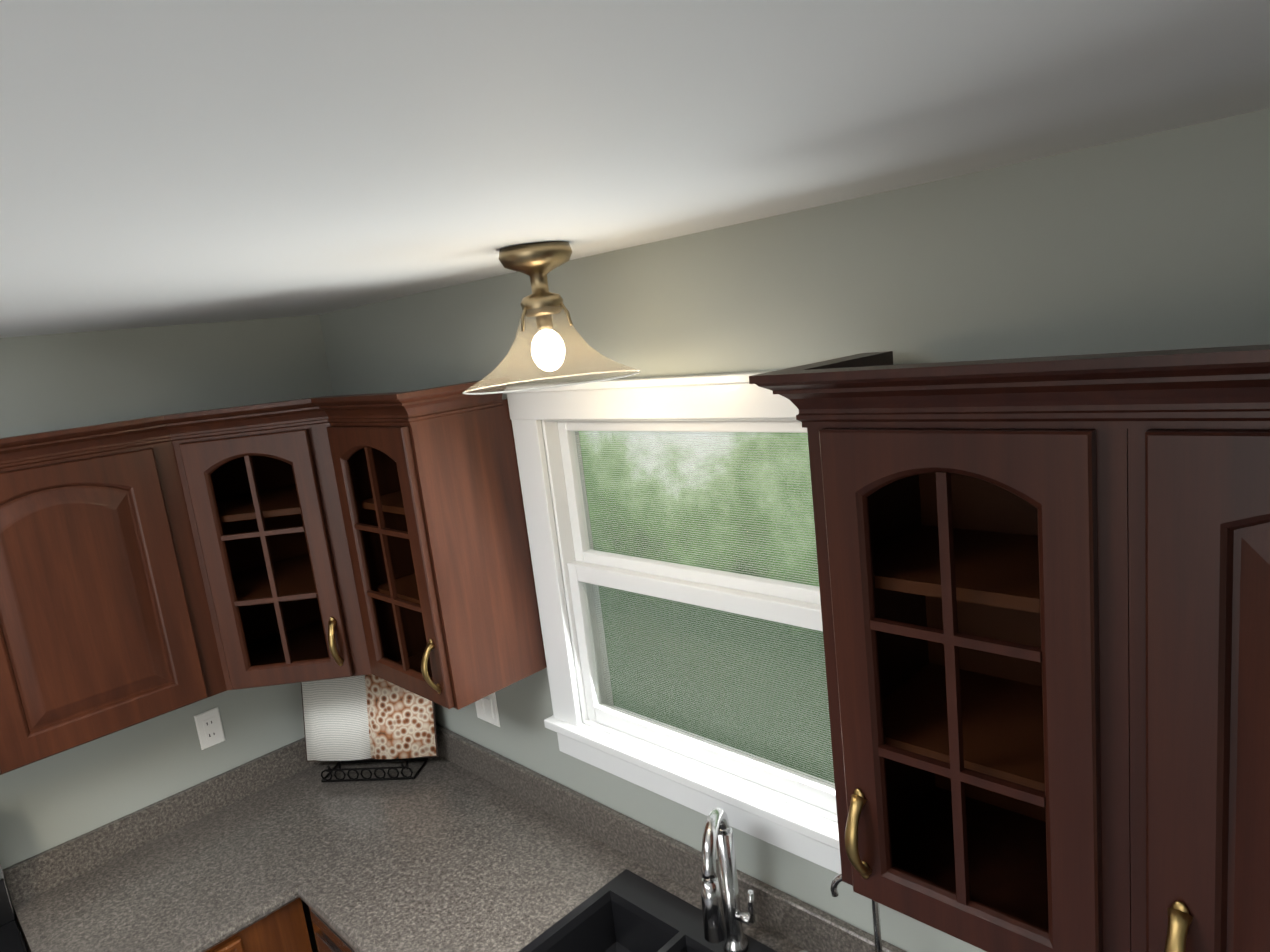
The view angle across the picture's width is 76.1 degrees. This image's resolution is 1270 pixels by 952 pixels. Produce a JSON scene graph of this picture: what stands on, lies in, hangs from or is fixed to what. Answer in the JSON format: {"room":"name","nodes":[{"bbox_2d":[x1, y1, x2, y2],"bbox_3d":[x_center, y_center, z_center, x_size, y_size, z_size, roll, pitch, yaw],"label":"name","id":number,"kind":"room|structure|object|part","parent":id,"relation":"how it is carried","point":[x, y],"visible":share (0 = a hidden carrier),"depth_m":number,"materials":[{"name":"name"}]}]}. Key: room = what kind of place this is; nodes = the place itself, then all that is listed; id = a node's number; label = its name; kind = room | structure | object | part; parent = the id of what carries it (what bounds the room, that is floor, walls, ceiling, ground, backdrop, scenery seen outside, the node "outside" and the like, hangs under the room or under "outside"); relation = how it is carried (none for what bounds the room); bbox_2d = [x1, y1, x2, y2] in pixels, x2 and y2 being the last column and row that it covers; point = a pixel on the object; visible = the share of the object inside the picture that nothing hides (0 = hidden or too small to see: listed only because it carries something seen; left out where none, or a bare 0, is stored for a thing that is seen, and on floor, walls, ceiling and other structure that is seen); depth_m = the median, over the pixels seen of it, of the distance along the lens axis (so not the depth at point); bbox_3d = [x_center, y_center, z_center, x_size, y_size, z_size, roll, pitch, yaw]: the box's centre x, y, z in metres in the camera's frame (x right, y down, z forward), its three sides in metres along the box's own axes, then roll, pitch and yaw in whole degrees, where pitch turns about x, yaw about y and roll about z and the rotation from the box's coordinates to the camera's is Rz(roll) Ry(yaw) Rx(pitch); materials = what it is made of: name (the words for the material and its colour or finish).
{"room":"kitchen","nodes":[
{"label":"kitchen","id":0,"kind":"room"},
{"bbox_2d":[0,315,333,951],"bbox_3d":[-2.791,1.172,1.240,0.120,2.431,5.200,4,15,45],"label":"wall","id":1,"kind":"structure","parent":0,"point":[50,382],"depth_m":2.43,"materials":[{"name":"grey paint"}]},
{"bbox_2d":[0,399,351,774],"bbox_3d":[-1.200,0.224,2.245,0.630,0.797,1.205,4,15,45],"label":"upper cabinet","id":2,"kind":"object","parent":1,"relation":"attached to","point":[153,567],"depth_m":2.15,"materials":[{"name":"brown wood"}]},
{"bbox_3d":[-0.833,0.238,2.124,0.610,0.619,0.255,4,15,45],"label":"glass","id":3,"kind":"part","parent":2,"relation":"part of","materials":[{"name":"clear glass"}]},
{"bbox_2d":[194,707,224,749],"bbox_3d":[-1.348,0.802,2.576,0.008,0.116,0.072,4,15,45],"label":"electrical outlet","id":4,"kind":"object","parent":1,"relation":"attached to","point":[209,727],"visible":1,"depth_m":2.57,"materials":[{"name":"white plastic"}]},
{"bbox_2d":[0,0,1269,337],"bbox_3d":[-1.332,0.047,-0.574,4.640,0.080,5.440,4,15,45],"label":"ceiling","id":5,"kind":"structure","parent":0,"point":[172,162],"depth_m":0.67,"materials":[{"name":"white paint"}]},
{"bbox_2d":[463,241,640,394],"bbox_3d":[-0.170,-0.299,1.512,0.337,0.250,0.337,4,15,45],"label":"flush-mount light","id":6,"kind":"object","parent":5,"relation":"attached to","point":[538,262],"visible":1,"depth_m":1.48,"materials":[{"name":"brown metal"}]},
{"bbox_3d":[-0.164,-0.246,1.521,0.332,0.140,0.332,4,15,45],"label":"lamp shade","id":7,"kind":"part","parent":6,"relation":"part of","materials":[{"name":"beige glass"}]},
{"bbox_2d":[319,108,1269,951],"bbox_3d":[0.662,0.725,1.478,4.640,2.431,0.120,4,15,45],"label":"wall","id":8,"kind":"structure","parent":0,"point":[1155,242],"depth_m":1.35,"materials":[{"name":"grey paint"}]},
{"bbox_2d":[300,377,546,709],"bbox_3d":[-0.621,0.156,2.249,0.717,0.797,0.365,4,15,45],"label":"upper cabinet","id":9,"kind":"object","parent":8,"relation":"attached to","point":[421,497],"depth_m":2.07,"materials":[{"name":"brown wood"}]},
{"bbox_2d":[475,692,499,726],"bbox_3d":[-0.466,0.712,2.518,0.118,0.116,0.012,4,15,45],"label":"light switch","id":10,"kind":"object","parent":8,"relation":"attached to","point":[486,709],"visible":0.67,"depth_m":2.50,"materials":[{"name":"white plastic"}]},
{"bbox_2d":[503,370,841,873],"bbox_3d":[0.131,0.281,1.843,1.060,1.020,0.155,4,15,45],"label":"window","id":11,"kind":"structure","parent":8,"relation":"in","point":[791,810],"depth_m":1.92,"materials":[{"name":"white wood"}]},
{"bbox_2d":[576,431,834,785],"bbox_3d":[0.166,0.262,1.878,0.810,0.808,0.001,4,15,45],"label":"window glass","id":12,"kind":"object","parent":11,"relation":"attached to","point":[733,629],"depth_m":1.86,"materials":[{"name":"clear glass"}]},
{"bbox_2d":[749,344,1269,951],"bbox_3d":[0.714,0.240,0.927,1.102,0.797,0.360,4,15,45],"label":"upper cabinet","id":13,"kind":"object","parent":8,"relation":"attached to","point":[1045,594],"visible":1,"depth_m":0.95,"materials":[{"name":"brown wood"}]},
{"bbox_3d":[0.417,0.286,1.057,0.240,0.619,0.003,4,15,45],"label":"glass","id":14,"kind":"part","parent":13,"relation":"part of","materials":[{"name":"clear glass"}]},
{"bbox_3d":[-1.049,2.472,-0.133,4.640,0.100,5.440,4,15,45],"label":"floor","id":15,"kind":"structure","parent":0,"visible":0},
{"bbox_2d":[0,863,27,951],"bbox_3d":[-1.673,1.558,1.748,0.735,1.160,0.760,4,15,45],"label":"range","id":16,"kind":"object","parent":15,"relation":"on","point":[11,939],"visible":1,"depth_m":2.12,"materials":[{"name":"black metal"}]},
{"bbox_3d":[-1.670,1.543,1.740,0.599,0.553,0.752,4,15,45],"label":"black glass","id":17,"kind":"part","parent":16,"relation":"part of","materials":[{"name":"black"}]},
{"bbox_2d":[15,897,319,951],"bbox_3d":[-1.027,1.518,2.467,0.675,0.836,1.138,4,15,45],"label":"base cabinet","id":18,"kind":"object","parent":15,"relation":"on","point":[283,929],"visible":0.19,"depth_m":2.15,"materials":[{"name":"brown wood"}]},
{"bbox_2d":[310,909,354,951],"bbox_3d":[-0.384,1.495,2.200,0.602,0.828,0.602,4,15,45],"label":"base cabinet","id":19,"kind":"object","parent":15,"relation":"on","point":[328,939],"visible":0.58,"depth_m":2.08,"materials":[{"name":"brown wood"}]},
{"bbox_3d":[0.452,1.546,1.360,1.764,0.836,0.665,4,15,45],"label":"base cabinet","id":20,"kind":"object","parent":15,"relation":"on","visible":0},
{"bbox_2d":[3,724,906,951],"bbox_3d":[-0.236,1.036,1.542,3.056,0.564,1.164,4,15,45],"label":"countertop","id":21,"kind":"structure","parent":20,"relation":"on","point":[459,843],"depth_m":2.17,"materials":[{"name":"grey stone"}]},
{"bbox_2d":[301,674,437,781],"bbox_3d":[-0.886,0.822,2.681,0.464,0.336,0.124,-5,10,9],"label":"cookbook stand","id":22,"kind":"object","parent":21,"relation":"on","point":[363,718],"visible":0.92,"depth_m":2.68,"materials":[{"name":"black metal"}]},
{"bbox_2d":[364,674,436,759],"bbox_3d":[-0.774,0.782,2.675,0.218,0.279,0.184,4,15,45],"label":"page","id":23,"kind":"object","parent":22,"relation":"attached to","point":[400,723],"depth_m":2.66,"materials":[{"name":"paper"}]},
{"label":"outside","id":24,"kind":"structure","parent":0,"visible":0},
{"bbox_2d":[579,431,834,782],"bbox_3d":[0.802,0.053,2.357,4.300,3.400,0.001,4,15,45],"label":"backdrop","id":25,"kind":"structure","parent":24,"point":[667,440],"depth_m":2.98,"materials":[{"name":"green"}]}
]}

